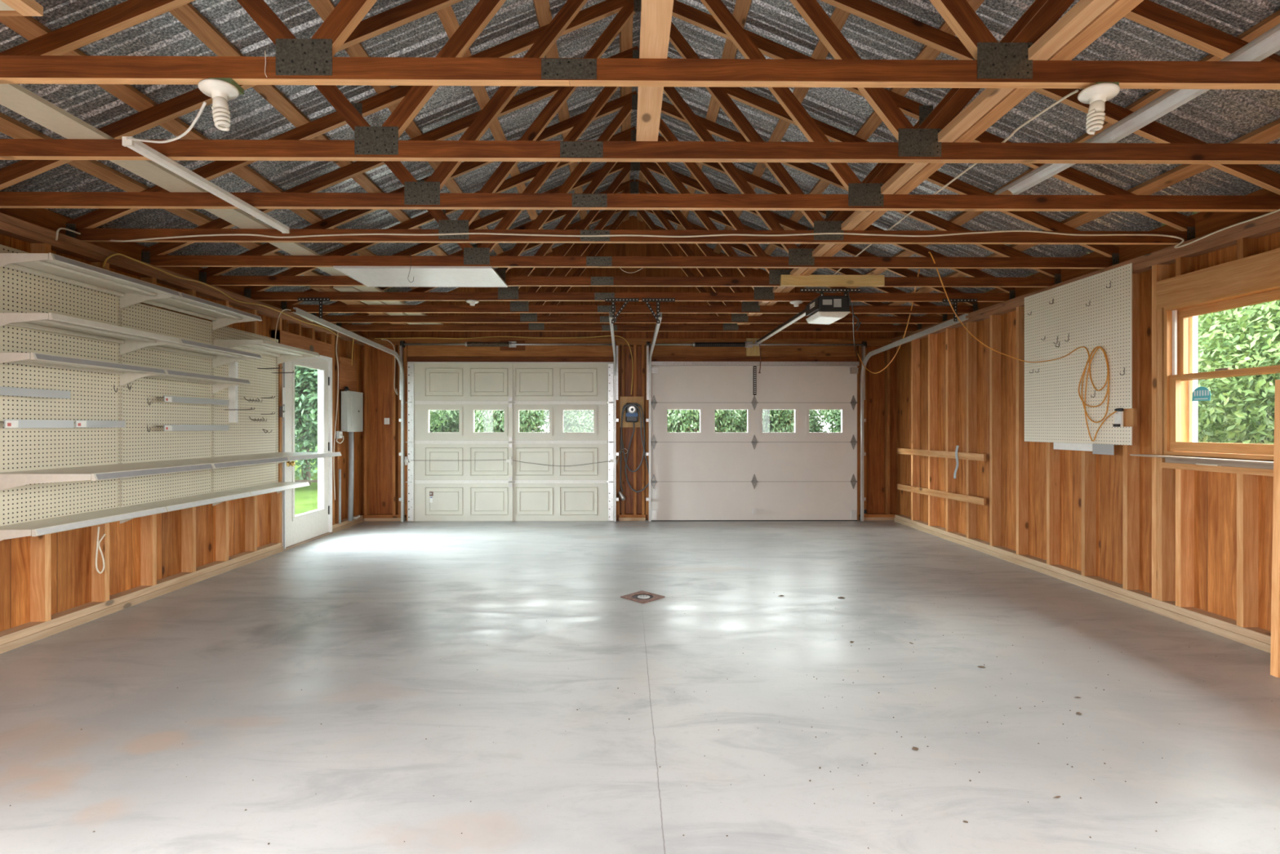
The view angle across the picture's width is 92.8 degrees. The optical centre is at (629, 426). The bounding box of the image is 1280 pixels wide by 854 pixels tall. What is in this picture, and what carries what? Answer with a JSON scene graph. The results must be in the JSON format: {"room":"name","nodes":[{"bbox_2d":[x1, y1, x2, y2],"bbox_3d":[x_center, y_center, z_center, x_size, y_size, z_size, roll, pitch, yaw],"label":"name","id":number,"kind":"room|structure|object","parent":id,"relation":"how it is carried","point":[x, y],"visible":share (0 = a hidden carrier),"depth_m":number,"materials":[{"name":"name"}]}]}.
{"room":"garage","nodes":[
{"label":"garage","id":0,"kind":"room"},
{"bbox_2d":[0,212,364,653],"bbox_3d":[-3.562,0.033,3.626,0.124,2.454,9.310,0,0,0],"label":"wall","id":1,"kind":"structure","parent":0,"point":[51,584],"depth_m":4.50,"materials":[{"name":"brown wood"}]},
{"bbox_2d":[0,244,125,525],"bbox_3d":[-3.436,-0.225,3.700,0.111,1.570,0.899,0,0,0],"label":"pegboard panel","id":2,"kind":"object","parent":1,"relation":"attached to","point":[93,396],"depth_m":3.69,"materials":[{"name":"wood"}]},
{"bbox_2d":[0,386,70,398],"bbox_3d":[-3.430,-0.194,3.384,0.104,0.047,0.598,0,0,0],"label":"strip","id":3,"kind":"object","parent":2,"relation":"attached to","point":[9,391],"visible":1,"depth_m":3.46,"materials":[{"name":"grey plastic"}]},
{"bbox_2d":[117,296,122,507],"bbox_3d":[-3.501,-0.225,4.167,0.034,1.570,0.050,0,0,0],"label":"upright","id":4,"kind":"object","parent":2,"relation":"attached to","point":[119,310],"visible":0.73,"depth_m":4.16,"materials":[{"name":"beige metal"}]},
{"bbox_2d":[121,368,250,393],"bbox_3d":[-3.328,-0.339,4.636,0.318,0.115,0.929,0,0,0],"label":"shelf","id":5,"kind":"object","parent":4,"relation":"attached to","point":[219,383],"visible":0.82,"depth_m":4.70,"materials":[{"name":"white metal"}]},
{"bbox_2d":[122,492,251,523],"bbox_3d":[-3.325,0.602,4.636,0.324,0.115,0.929,0,0,0],"label":"shelf","id":6,"kind":"object","parent":4,"relation":"attached to","point":[214,498],"visible":0.71,"depth_m":4.56,"materials":[{"name":"white metal"}]},
{"bbox_2d":[121,292,262,329],"bbox_3d":[-3.280,-0.868,4.636,0.414,0.115,0.929,0,0,0],"label":"shelf","id":7,"kind":"object","parent":4,"relation":"attached to","point":[221,316],"visible":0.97,"depth_m":4.68,"materials":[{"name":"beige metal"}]},
{"bbox_2d":[121,337,262,368],"bbox_3d":[-3.280,-0.550,4.636,0.414,0.115,0.929,0,0,0],"label":"shelf","id":8,"kind":"object","parent":4,"relation":"attached to","point":[220,356],"visible":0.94,"depth_m":4.71,"materials":[{"name":"white metal"}]},
{"bbox_2d":[123,456,288,479],"bbox_3d":[-3.167,0.305,4.637,0.638,0.115,0.929,0,0,0],"label":"shelf","id":9,"kind":"object","parent":4,"relation":"attached to","point":[218,463],"visible":0.58,"depth_m":4.55,"materials":[{"name":"white metal"}]},
{"bbox_2d":[95,526,106,573],"bbox_3d":[-3.498,0.812,4.026,0.010,0.313,0.076,0,0,0],"label":"cable","id":10,"kind":"object","parent":1,"relation":"hanging from","point":[98,541],"visible":1,"depth_m":4.01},
{"bbox_2d":[122,302,229,506],"bbox_3d":[-3.444,-0.160,4.672,0.111,1.440,0.973,0,0,0],"label":"pegboard panel","id":11,"kind":"object","parent":1,"relation":"attached to","point":[139,445],"depth_m":4.57,"materials":[{"name":"wood"}]},
{"bbox_2d":[210,321,213,492],"bbox_3d":[-3.509,-0.160,5.102,0.034,1.440,0.050,0,0,0],"label":"upright","id":12,"kind":"object","parent":11,"relation":"attached to","point":[211,330],"visible":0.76,"depth_m":5.09,"materials":[{"name":"beige metal"}]},
{"bbox_2d":[155,424,229,431],"bbox_3d":[-3.441,0.006,4.795,0.104,0.047,0.727,0,0,0],"label":"strip","id":13,"kind":"object","parent":12,"relation":"attached to","point":[166,427],"visible":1,"depth_m":4.75,"materials":[{"name":"grey plastic"}]},
{"bbox_2d":[215,481,309,505],"bbox_3d":[-3.333,0.602,5.576,0.324,0.115,0.939,0,0,0],"label":"shelf","id":14,"kind":"object","parent":12,"relation":"attached to","point":[278,486],"visible":0.67,"depth_m":5.54,"materials":[{"name":"white metal"}]},
{"bbox_2d":[213,339,319,364],"bbox_3d":[-3.283,-0.677,5.576,0.424,0.115,0.939,0,0,0],"label":"shelf","id":15,"kind":"object","parent":12,"relation":"attached to","point":[283,353],"visible":0.98,"depth_m":5.52,"materials":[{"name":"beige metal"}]},
{"bbox_2d":[215,452,341,469],"bbox_3d":[-3.175,0.305,5.577,0.638,0.115,0.939,0,0,0],"label":"shelf","id":16,"kind":"object","parent":12,"relation":"attached to","point":[291,455],"visible":0.55,"depth_m":5.51,"materials":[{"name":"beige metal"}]},
{"bbox_2d":[102,253,341,337],"bbox_3d":[-3.520,-1.127,5.746,0.011,0.134,3.392,0,0,0],"label":"cable","id":17,"kind":"object","parent":1,"relation":"attached to","point":[116,254],"visible":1,"depth_m":4.96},
{"bbox_2d":[213,326,275,492],"bbox_3d":[-3.473,-0.155,5.575,0.066,1.430,0.909,0,0,0],"label":"pegboard panel","id":18,"kind":"object","parent":1,"relation":"attached to","point":[246,436],"depth_m":5.56,"materials":[{"name":"wood"}]},
{"bbox_2d":[275,338,278,482],"bbox_3d":[-3.516,-0.155,6.047,0.034,1.430,0.050,0,0,0],"label":"upright","id":19,"kind":"object","parent":18,"relation":"attached to","point":[277,340],"visible":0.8,"depth_m":6.05,"materials":[{"name":"beige metal"}]},
{"bbox_2d":[279,387,285,417],"bbox_3d":[-3.510,-0.250,6.165,0.049,0.300,0.043,0,0,0],"label":"light switch","id":20,"kind":"object","parent":1,"relation":"attached to","point":[282,409],"visible":1,"depth_m":6.16,"materials":[{"name":"white plastic"}]},
{"bbox_2d":[281,355,333,551],"bbox_3d":[-3.597,0.220,6.781,0.215,2.080,1.190,0,0,0],"label":"door","id":21,"kind":"structure","parent":1,"relation":"in","point":[297,530],"depth_m":6.79,"materials":[{"name":"white plastic"}]},
{"bbox_2d":[333,331,338,499],"bbox_3d":[-3.532,-0.145,7.321,0.012,2.035,0.124,0,0,0],"label":"cable","id":22,"kind":"object","parent":1,"relation":"attached to","point":[337,331],"visible":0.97,"depth_m":7.32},
{"bbox_2d":[338,469,341,524],"bbox_3d":[-3.510,0.840,7.372,0.027,0.659,0.027,0,0,0],"label":"conduit","id":23,"kind":"object","parent":1,"relation":"attached to","point":[340,470],"visible":1,"depth_m":7.36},
{"bbox_2d":[338,355,356,391],"bbox_3d":[-3.543,-0.660,7.657,0.011,0.400,0.490,0,0,0],"label":"plywood backer","id":24,"kind":"object","parent":1,"relation":"attached to","point":[347,372],"visible":0.93,"depth_m":7.62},
{"bbox_2d":[341,386,363,520],"bbox_3d":[-3.503,0.330,7.682,0.103,1.682,0.440,0,0,0],"label":"electrical box","id":25,"kind":"object","parent":1,"relation":"attached to","point":[352,402],"visible":1,"depth_m":7.60,"materials":[{"name":"grey metal"}]},
{"bbox_2d":[311,178,946,323],"bbox_3d":[0.050,-1.977,6.985,7.930,1.718,0.044,0,0,0],"label":"roof truss","id":26,"kind":"object","parent":1,"relation":"on","point":[630,186],"visible":0.58,"depth_m":6.97,"materials":[{"name":"wood"}]},
{"bbox_2d":[336,209,921,331],"bbox_3d":[0.045,-1.977,7.593,7.930,1.718,0.044,0,0,0],"label":"roof truss","id":27,"kind":"object","parent":1,"relation":"on","point":[531,326],"visible":0.46,"depth_m":7.58,"materials":[{"name":"wood"}]},
{"bbox_2d":[280,161,977,313],"bbox_3d":[0.055,-1.977,6.376,7.930,1.718,0.044,0,0,0],"label":"roof truss","id":28,"kind":"object","parent":1,"relation":"on","point":[747,307],"visible":0.61,"depth_m":6.36,"materials":[{"name":"wood"}]},
{"bbox_2d":[857,269,919,373],"bbox_3d":[2.876,-1.027,6.577,0.314,0.696,2.963,0,0,11],"label":"cord","id":29,"kind":"object","parent":28,"relation":"hanging from","point":[918,269],"visible":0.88,"depth_m":7.02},
{"bbox_2d":[244,126,1015,302],"bbox_3d":[0.060,-1.977,5.768,7.930,1.718,0.044,0,0,0],"label":"roof truss","id":30,"kind":"object","parent":1,"relation":"on","point":[255,292],"visible":0.65,"depth_m":5.75,"materials":[{"name":"wood"}]},
{"bbox_2d":[297,297,329,318],"bbox_3d":[-2.969,-1.117,5.721,0.298,0.195,0.008,0,0,0],"label":"hanger","id":31,"kind":"object","parent":30,"relation":"attached to","point":[320,300],"visible":1,"depth_m":5.72,"materials":[{"name":"black metal"}]},
{"bbox_2d":[310,285,409,324],"bbox_3d":[-2.849,-1.280,6.627,0.170,0.020,2.100,0,0,0],"label":"plank","id":32,"kind":"object","parent":30,"relation":"on","point":[318,288],"visible":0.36,"depth_m":6.18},
{"bbox_2d":[333,285,426,324],"bbox_3d":[-2.634,-1.280,6.654,0.180,0.020,2.150,0,0,0],"label":"board","id":33,"kind":"object","parent":30,"relation":"on","point":[341,288],"visible":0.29,"depth_m":6.18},
{"bbox_2d":[604,297,638,323],"bbox_3d":[-0.077,-1.095,5.742,0.318,0.240,0.012,0,0,0],"label":"hanger","id":34,"kind":"object","parent":30,"relation":"attached to","point":[612,300],"visible":1,"depth_m":5.74,"materials":[{"name":"black metal"}]},
{"bbox_2d":[641,297,675,323],"bbox_3d":[0.269,-1.095,5.745,0.313,0.240,0.012,0,0,0],"label":"hanger","id":35,"kind":"object","parent":30,"relation":"attached to","point":[646,300],"visible":1,"depth_m":5.75,"materials":[{"name":"black metal"}]},
{"bbox_2d":[942,298,977,321],"bbox_3d":[3.125,-1.107,5.770,0.327,0.215,0.008,0,0,0],"label":"hanger","id":36,"kind":"object","parent":30,"relation":"attached to","point":[955,301],"visible":0.92,"depth_m":5.77,"materials":[{"name":"black metal"}]},
{"bbox_2d":[141,45,1119,268],"bbox_3d":[0.070,-1.977,4.551,7.930,1.718,0.044,0,0,0],"label":"roof truss","id":37,"kind":"object","parent":1,"relation":"on","point":[802,258],"visible":0.59,"depth_m":4.54,"materials":[{"name":"wood"}]},
{"bbox_2d":[333,266,507,287],"bbox_3d":[-1.615,-1.185,4.825,1.174,0.015,0.608,0,0,0],"label":"light panel","id":38,"kind":"object","parent":37,"relation":"attached to","point":[368,276],"visible":1,"depth_m":4.78,"materials":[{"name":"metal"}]},
{"bbox_2d":[199,91,1061,287],"bbox_3d":[0.065,-1.977,5.159,7.930,1.718,0.044,0,0,0],"label":"roof truss","id":39,"kind":"object","parent":1,"relation":"on","point":[626,104],"visible":0.41,"depth_m":5.15,"materials":[{"name":"wood"}]},
{"bbox_2d":[755,287,861,373],"bbox_3d":[1.706,-0.956,6.681,0.520,0.482,2.985,0,0,0],"label":"garage door opener","id":40,"kind":"object","parent":39,"relation":"hanging from","point":[824,309],"visible":1,"depth_m":5.22,"materials":[{"name":"black plastic"}]},
{"bbox_2d":[780,275,884,286],"bbox_3d":[1.703,-1.232,5.136,0.870,0.089,0.040,0,0,0],"label":"board","id":41,"kind":"object","parent":39,"relation":"attached to","point":[785,280],"visible":1,"depth_m":5.12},
{"bbox_2d":[66,0,1195,244],"bbox_3d":[0.075,-1.977,3.942,7.930,1.718,0.044,0,0,0],"label":"roof truss","id":42,"kind":"object","parent":1,"relation":"on","point":[85,224],"visible":0.73,"depth_m":3.93,"materials":[{"name":"wood"}]},
{"bbox_2d":[0,84,443,324],"bbox_3d":[-2.409,-1.280,4.506,0.175,0.020,6.450,0,0,0],"label":"board","id":43,"kind":"object","parent":42,"relation":"on","point":[15,97],"visible":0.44,"depth_m":2.95,"materials":[{"name":"wood"}]},
{"bbox_2d":[55,208,1279,248],"bbox_3d":[0.027,-1.205,3.537,7.099,0.135,0.873,0,0,0],"label":"cable","id":44,"kind":"object","parent":42,"relation":"attached to","point":[1277,211],"visible":1,"depth_m":3.91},
{"bbox_2d":[737,0,1115,324],"bbox_3d":[1.393,-1.290,4.411,0.067,0.038,6.400,0,0,0],"label":"plank","id":45,"kind":"object","parent":42,"relation":"on","point":[1083,12],"visible":0.78,"depth_m":2.39,"materials":[{"name":"wood"}]},
{"bbox_2d":[742,0,1143,324],"bbox_3d":[1.473,-1.290,4.412,0.073,0.038,6.400,0,0,0],"label":"plank","id":46,"kind":"object","parent":42,"relation":"on","point":[1117,10],"visible":0.56,"depth_m":2.39,"materials":[{"name":"wood"}]},
{"bbox_2d":[0,0,1279,89],"bbox_3d":[0.090,-1.977,2.117,7.930,1.718,0.044,0,0,0],"label":"roof truss","id":47,"kind":"object","parent":1,"relation":"on","point":[997,64],"visible":1,"depth_m":2.10,"materials":[{"name":"wood"}]},
{"bbox_2d":[197,77,244,131],"bbox_3d":[-1.419,-1.111,2.104,0.119,0.165,0.120,0,0,0],"label":"lampholder","id":48,"kind":"object","parent":47,"relation":"attached to","point":[221,90],"visible":1,"depth_m":2.08,"materials":[{"name":"ceramic"}]},
{"bbox_2d":[1077,81,1119,134],"bbox_3d":[1.636,-1.110,2.128,0.119,0.167,0.120,0,0,0],"label":"lampholder","id":49,"kind":"object","parent":47,"relation":"attached to","point":[1096,95],"visible":1,"depth_m":2.11,"materials":[{"name":"ceramic"}]},
{"bbox_2d":[0,0,1279,164],"bbox_3d":[0.085,-1.977,2.725,7.930,1.718,0.044,0,0,0],"label":"roof truss","id":50,"kind":"object","parent":1,"relation":"on","point":[913,145],"visible":0.98,"depth_m":2.71,"materials":[{"name":"wood"}]},
{"bbox_2d":[122,101,289,233],"bbox_3d":[-1.956,-1.137,2.798,0.443,0.106,1.647,0,0,-20],"label":"strip light","id":51,"kind":"object","parent":50,"relation":"hanging from","point":[131,142],"visible":1,"depth_m":2.82,"materials":[{"name":"white plastic"}]},
{"bbox_2d":[0,0,1279,212],"bbox_3d":[0.080,-1.977,3.334,7.930,1.718,0.044,0,0,0],"label":"roof truss","id":52,"kind":"object","parent":1,"relation":"on","point":[416,195],"visible":0.7,"depth_m":3.32,"materials":[{"name":"wood"}]},
{"bbox_2d":[832,89,1078,275],"bbox_3d":[1.683,-1.244,3.647,0.066,0.090,2.935,0,0,2],"label":"cable","id":53,"kind":"object","parent":52,"relation":"on","point":[1076,91],"visible":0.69,"depth_m":2.70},
{"bbox_2d":[994,23,1279,195],"bbox_3d":[2.128,-1.304,2.573,0.147,0.055,1.615,0,0,-3],"label":"fluorescent light fixture","id":54,"kind":"object","parent":52,"relation":"on","point":[1267,44],"visible":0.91,"depth_m":2.52,"materials":[{"name":"metal"}]},
{"bbox_3d":[-3.493,-0.225,3.232,0.034,1.570,0.050,0,0,0],"label":"upright","id":55,"kind":"object","parent":1,"relation":"attached to","visible":0},
{"bbox_2d":[0,352,166,386],"bbox_3d":[-3.320,-0.339,3.701,0.318,0.115,0.929,0,0,0],"label":"shelf","id":56,"kind":"object","parent":55,"relation":"attached to","point":[128,373],"visible":1,"depth_m":3.64,"materials":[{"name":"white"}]},
{"bbox_2d":[0,506,167,541],"bbox_3d":[-3.317,0.602,3.701,0.324,0.115,0.929,0,0,0],"label":"shelf","id":57,"kind":"object","parent":55,"relation":"attached to","point":[58,524],"visible":1,"depth_m":3.57,"materials":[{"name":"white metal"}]},
{"bbox_2d":[0,253,180,308],"bbox_3d":[-3.272,-0.868,3.701,0.414,0.115,0.929,0,0,0],"label":"shelf","id":58,"kind":"object","parent":55,"relation":"attached to","point":[131,291],"visible":1,"depth_m":3.65,"materials":[{"name":"beige metal"}]},
{"bbox_2d":[0,312,180,355],"bbox_3d":[-3.272,-0.550,3.701,0.414,0.115,0.929,0,0,0],"label":"shelf","id":59,"kind":"object","parent":55,"relation":"attached to","point":[130,340],"visible":1,"depth_m":3.64,"materials":[{"name":"beige metal"}]},
{"bbox_2d":[0,462,213,490],"bbox_3d":[-3.160,0.305,3.702,0.638,0.115,0.929,0,0,0],"label":"shelf","id":60,"kind":"object","parent":55,"relation":"attached to","point":[8,480],"visible":1,"depth_m":3.44,"materials":[{"name":"beige metal"}]},
{"bbox_2d":[294,444,317,515],"bbox_3d":[-0.203,1.580,24.999,120.000,0.360,130.000,0,0,0],"label":"lawn","id":61,"kind":"structure","parent":0,"point":[305,497],"depth_m":12.22,"materials":[{"name":"green plant"}]},
{"bbox_2d":[294,365,317,484],"bbox_3d":[-7.737,-1.702,14.694,4.748,6.240,4.225,0,0,-7],"label":"tree","id":62,"kind":"object","parent":61,"relation":"on","point":[304,412],"visible":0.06,"depth_m":13.52,"materials":[{"name":"green plant"}]},
{"bbox_2d":[297,409,453,452],"bbox_3d":[-7.858,-2.219,18.551,5.540,7.280,4.929,0,0,-28],"label":"tree","id":63,"kind":"object","parent":61,"relation":"on","point":[433,411],"visible":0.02,"depth_m":18.73,"materials":[{"name":"green plant"}]},
{"bbox_2d":[413,409,476,442],"bbox_3d":[-10.405,-0.620,31.279,4.689,4.118,6.504,0,0,22],"label":"bush","id":64,"kind":"object","parent":61,"relation":"on","point":[451,423],"visible":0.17,"depth_m":30.09,"materials":[{"name":"green plant"}]},
{"bbox_2d":[474,409,570,432],"bbox_3d":[-5.141,-0.675,29.882,5.739,4.229,4.137,0,0,-37],"label":"bush","id":65,"kind":"object","parent":61,"relation":"on","point":[530,420],"visible":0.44,"depth_m":28.30,"materials":[{"name":"green plant"}]},
{"bbox_2d":[547,409,608,442],"bbox_3d":[-2.219,-0.127,31.030,3.861,3.113,5.357,0,0,-21],"label":"bush","id":66,"kind":"object","parent":61,"relation":"on","point":[577,420],"visible":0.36,"depth_m":29.44,"materials":[{"name":"green plant"}]},
{"bbox_2d":[666,409,742,432],"bbox_3d":[3.313,-0.657,30.197,4.413,4.193,6.122,0,0,10],"label":"bush","id":67,"kind":"object","parent":61,"relation":"on","point":[688,420],"visible":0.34,"depth_m":29.14,"materials":[{"name":"green plant"}]},
{"bbox_2d":[697,409,794,432],"bbox_3d":[5.858,-0.675,31.343,5.739,4.229,4.137,0,0,25],"label":"bush","id":68,"kind":"object","parent":61,"relation":"on","point":[769,414],"visible":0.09,"depth_m":30.22,"materials":[{"name":"green plant"}]},
{"bbox_2d":[762,409,824,432],"bbox_3d":[8.618,-0.127,32.370,3.861,3.113,5.357,0,0,41],"label":"bush","id":69,"kind":"object","parent":61,"relation":"on","point":[812,428],"visible":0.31,"depth_m":30.81,"materials":[{"name":"green plant"}]},
{"bbox_2d":[808,409,840,432],"bbox_3d":[11.587,-0.620,29.922,4.689,4.118,6.504,0,0,-34],"label":"bush","id":70,"kind":"object","parent":61,"relation":"on","point":[832,415],"visible":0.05,"depth_m":29.48,"materials":[{"name":"green plant"}]},
{"bbox_2d":[1197,299,1279,444],"bbox_3d":[6.407,-0.602,5.883,2.806,4.010,2.688,0,0,-15],"label":"shrub","id":71,"kind":"object","parent":61,"relation":"on","point":[1256,392],"visible":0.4,"depth_m":5.59,"materials":[{"name":"green plant"}]},
{"bbox_2d":[1197,311,1279,441],"bbox_3d":[7.203,-0.813,8.381,2.971,4.432,3.102,0,0,-36],"label":"shrub","id":72,"kind":"object","parent":61,"relation":"on","point":[1220,312],"visible":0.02,"depth_m":7.14,"materials":[{"name":"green plant"}]},
{"bbox_2d":[359,337,897,520],"bbox_3d":[-0.004,0.033,8.249,7.273,2.454,0.122,0,0,0],"label":"wall","id":73,"kind":"structure","parent":0,"point":[380,442],"depth_m":8.22,"materials":[{"name":"brown wood"}]},
{"bbox_2d":[293,307,404,521],"bbox_3d":[-3.014,0.085,6.795,0.063,2.330,2.740,0,0,0],"label":"door track","id":74,"kind":"object","parent":73,"relation":"attached to","point":[300,312],"visible":1,"depth_m":7.91,"materials":[{"name":"metal"}]},
{"bbox_2d":[374,335,632,395],"bbox_3d":[-1.685,-0.830,8.167,3.453,0.797,0.012,0,0,0],"label":"cable","id":75,"kind":"object","parent":73,"relation":"attached to","point":[602,335],"visible":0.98,"depth_m":8.16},
{"bbox_2d":[400,340,615,347],"bbox_3d":[-1.616,-1.099,8.115,2.849,0.100,0.105,0,0,0],"label":"spring","id":76,"kind":"object","parent":73,"relation":"attached to","point":[510,344],"visible":0.95,"depth_m":8.10,"materials":[{"name":"metal"}]},
{"bbox_2d":[404,361,613,520],"bbox_3d":[-1.606,0.195,8.137,2.850,2.124,0.090,0,0,0],"label":"door","id":77,"kind":"structure","parent":73,"relation":"in","point":[466,474],"depth_m":8.14,"materials":[{"name":"paint"}]},
{"bbox_2d":[499,340,524,350],"bbox_3d":[-1.575,-1.093,8.176,0.335,0.134,0.022,0,0,0],"label":"pad","id":78,"kind":"object","parent":73,"relation":"attached to","point":[517,347],"visible":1,"depth_m":8.17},
{"bbox_2d":[608,312,618,521],"bbox_3d":[-0.173,0.085,6.923,0.063,2.330,2.530,0,0,0],"label":"door track","id":79,"kind":"object","parent":73,"relation":"attached to","point":[615,362],"visible":1,"depth_m":8.06,"materials":[{"name":"metal"}]},
{"bbox_2d":[619,396,644,426],"bbox_3d":[0.025,-0.202,8.191,0.320,0.412,0.018,0,0,0],"label":"board","id":80,"kind":"object","parent":73,"relation":"attached to","point":[623,400],"visible":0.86,"depth_m":8.18,"materials":[{"name":"brown wood"}]},
{"bbox_2d":[618,402,648,500],"bbox_3d":[0.062,0.331,8.124,0.432,1.306,0.115,0,0,0],"label":"charger","id":81,"kind":"object","parent":73,"relation":"attached to","point":[632,410],"visible":0.99,"depth_m":8.12,"materials":[{"name":"black plastic"}]},
{"bbox_2d":[645,312,662,521],"bbox_3d":[0.255,0.085,6.926,0.063,2.330,2.530,0,0,0],"label":"door track","id":82,"kind":"object","parent":73,"relation":"attached to","point":[657,326],"visible":1,"depth_m":8.06,"materials":[{"name":"metal"}]},
{"bbox_2d":[746,337,759,355],"bbox_3d":[1.656,-1.071,8.187,0.185,0.235,0.027,0,0,0],"label":"pad","id":83,"kind":"object","parent":73,"relation":"attached to","point":[754,351],"visible":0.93,"depth_m":8.18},
{"bbox_2d":[650,361,858,520],"bbox_3d":[1.664,0.193,8.166,2.810,2.135,0.095,0,0,0],"label":"door","id":84,"kind":"structure","parent":73,"relation":"in","point":[707,474],"depth_m":8.17,"materials":[{"name":"white paint"}]},
{"bbox_2d":[646,340,866,348],"bbox_3d":[1.688,-1.099,8.141,2.927,0.100,0.105,0,0,0],"label":"spring","id":85,"kind":"object","parent":73,"relation":"attached to","point":[747,344],"visible":1,"depth_m":8.12,"materials":[{"name":"metal"}]},
{"bbox_2d":[860,313,968,520],"bbox_3d":[3.118,0.085,6.920,0.063,2.330,2.590,0,0,0],"label":"door track","id":86,"kind":"object","parent":73,"relation":"attached to","point":[962,317],"visible":1,"depth_m":8.07,"materials":[{"name":"metal"}]},
{"bbox_2d":[361,215,896,338],"bbox_3d":[-0.005,-2.037,8.300,7.273,1.685,0.020,0,0,0],"label":"wall","id":87,"kind":"structure","parent":0,"point":[633,224],"depth_m":8.29,"materials":[{"name":"wood"}]},
{"bbox_2d":[0,519,1279,853],"bbox_3d":[0.033,1.320,3.645,7.333,0.120,9.490,0,0,0],"label":"floor","id":88,"kind":"structure","parent":0,"point":[252,638],"depth_m":2.75,"materials":[{"name":"concrete"}]},
{"bbox_2d":[9,546,1216,848],"bbox_3d":[0.063,1.257,4.585,6.742,0.004,5.554,0,0,0],"label":"dirt specks","id":89,"kind":"object","parent":88,"relation":"on","point":[421,546],"visible":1,"depth_m":2.48,"materials":[{"name":"brown soil"}]},
{"bbox_2d":[620,590,665,603],"bbox_3d":[0.093,1.255,4.509,0.233,0.009,0.233,0,0,45],"label":"floor drain","id":90,"kind":"object","parent":88,"relation":"on","point":[642,597],"visible":1,"depth_m":4.50,"materials":[{"name":"metal"}]},
{"bbox_2d":[1270,379,1279,677],"bbox_3d":[3.317,0.509,3.080,0.125,1.499,0.036,0,0,0],"label":"plank","id":91,"kind":"object","parent":88,"relation":"on","point":[1275,602],"visible":1,"depth_m":3.08,"materials":[{"name":"brown wood"}]},
{"bbox_2d":[0,0,1279,337],"bbox_3d":[0.077,-2.026,3.743,8.300,1.751,10.285,0,0,0],"label":"ceiling","id":92,"kind":"structure","parent":0,"point":[197,28],"depth_m":3.84,"materials":[{"name":"brown wood"}]},
{"bbox_3d":[0.095,-1.977,1.509,7.930,1.718,0.044,0,0,0],"label":"roof truss","id":93,"kind":"object","parent":92,"relation":"attached to","visible":0},
{"bbox_2d":[0,0,43,16],"bbox_3d":[-2.338,-1.285,1.581,1.050,0.030,0.600,0,0,0],"label":"board","id":94,"kind":"object","parent":93,"relation":"on","point":[7,7],"visible":1,"depth_m":1.86,"materials":[{"name":"brown wood"}]},
{"bbox_2d":[635,0,673,141],"bbox_3d":[0.085,-1.290,1.523,0.095,0.038,2.445,0,0,0],"label":"plank","id":95,"kind":"object","parent":93,"relation":"on","point":[655,15],"visible":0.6,"depth_m":2.06,"materials":[{"name":"wood"}]},
{"bbox_2d":[891,210,1279,653],"bbox_3d":[3.627,0.033,3.684,0.124,2.454,9.310,0,0,0],"label":"wall","id":96,"kind":"structure","parent":0,"point":[1189,544],"depth_m":4.63,"materials":[{"name":"brown wood"}]},
{"bbox_2d":[897,484,986,505],"bbox_3d":[3.540,0.766,7.059,0.024,0.109,1.940,0,0,0],"label":"wooden slat","id":97,"kind":"object","parent":96,"relation":"attached to","point":[970,499],"visible":1,"depth_m":6.83,"materials":[{"name":"brown wood"}]},
{"bbox_2d":[897,448,986,461],"bbox_3d":[3.540,0.310,7.059,0.024,0.082,1.940,0,0,0],"label":"wooden slat","id":98,"kind":"object","parent":96,"relation":"attached to","point":[964,455],"visible":1,"depth_m":6.87,"materials":[{"name":"brown wood"}]},
{"bbox_2d":[953,445,959,478],"bbox_3d":[3.528,0.380,6.592,0.008,0.360,0.105,0,0,0],"label":"strap","id":99,"kind":"object","parent":98,"relation":"hanging from","point":[957,446],"visible":1,"depth_m":6.58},
{"bbox_2d":[1024,262,1132,451],"bbox_3d":[3.543,-0.490,4.908,0.038,1.350,1.162,0,0,0],"label":"pegboard panel","id":100,"kind":"object","parent":96,"relation":"attached to","point":[1055,412],"depth_m":4.83,"materials":[{"name":"wood"}]},
{"bbox_2d":[928,251,1124,441],"bbox_3d":[2.881,-0.597,4.917,1.357,1.417,1.058,0,0,0],"label":"extension cord","id":101,"kind":"object","parent":100,"relation":"hanging from","point":[1084,404],"visible":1,"depth_m":4.69,"materials":[{"name":"orange plastic"}]},
{"bbox_2d":[1092,444,1114,454],"bbox_3d":[3.542,0.167,4.546,0.031,0.076,0.199,0,0,0],"label":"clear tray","id":102,"kind":"object","parent":100,"relation":"attached to","point":[1102,449],"visible":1,"depth_m":4.54,"materials":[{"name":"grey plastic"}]},
{"bbox_2d":[1112,408,1137,426],"bbox_3d":[3.571,-0.067,4.397,0.048,0.130,0.150,0,0,-24],"label":"wall outlet","id":103,"kind":"object","parent":96,"relation":"attached to","point":[1131,412],"visible":1,"depth_m":4.37,"materials":[{"name":"white plastic"}]},
{"bbox_2d":[1164,457,1273,469],"bbox_3d":[3.620,0.217,3.479,0.083,0.038,1.180,0,0,0],"label":"window stool","id":104,"kind":"structure","parent":96,"relation":"on","point":[1268,466],"depth_m":3.67,"materials":[{"name":"brown wood"}]},
{"bbox_2d":[1129,453,1273,464],"bbox_3d":[3.522,0.195,3.509,0.160,0.015,1.360,0,0,0],"label":"board","id":105,"kind":"object","parent":104,"relation":"on","point":[1256,461],"visible":1,"depth_m":3.66,"materials":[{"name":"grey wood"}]},
{"bbox_2d":[1164,281,1279,460],"bbox_3d":[3.669,-0.307,3.495,0.183,0.985,1.210,0,0,0],"label":"window","id":106,"kind":"structure","parent":96,"relation":"in","point":[1182,393],"depth_m":4.00,"materials":[{"name":"brown wood"}]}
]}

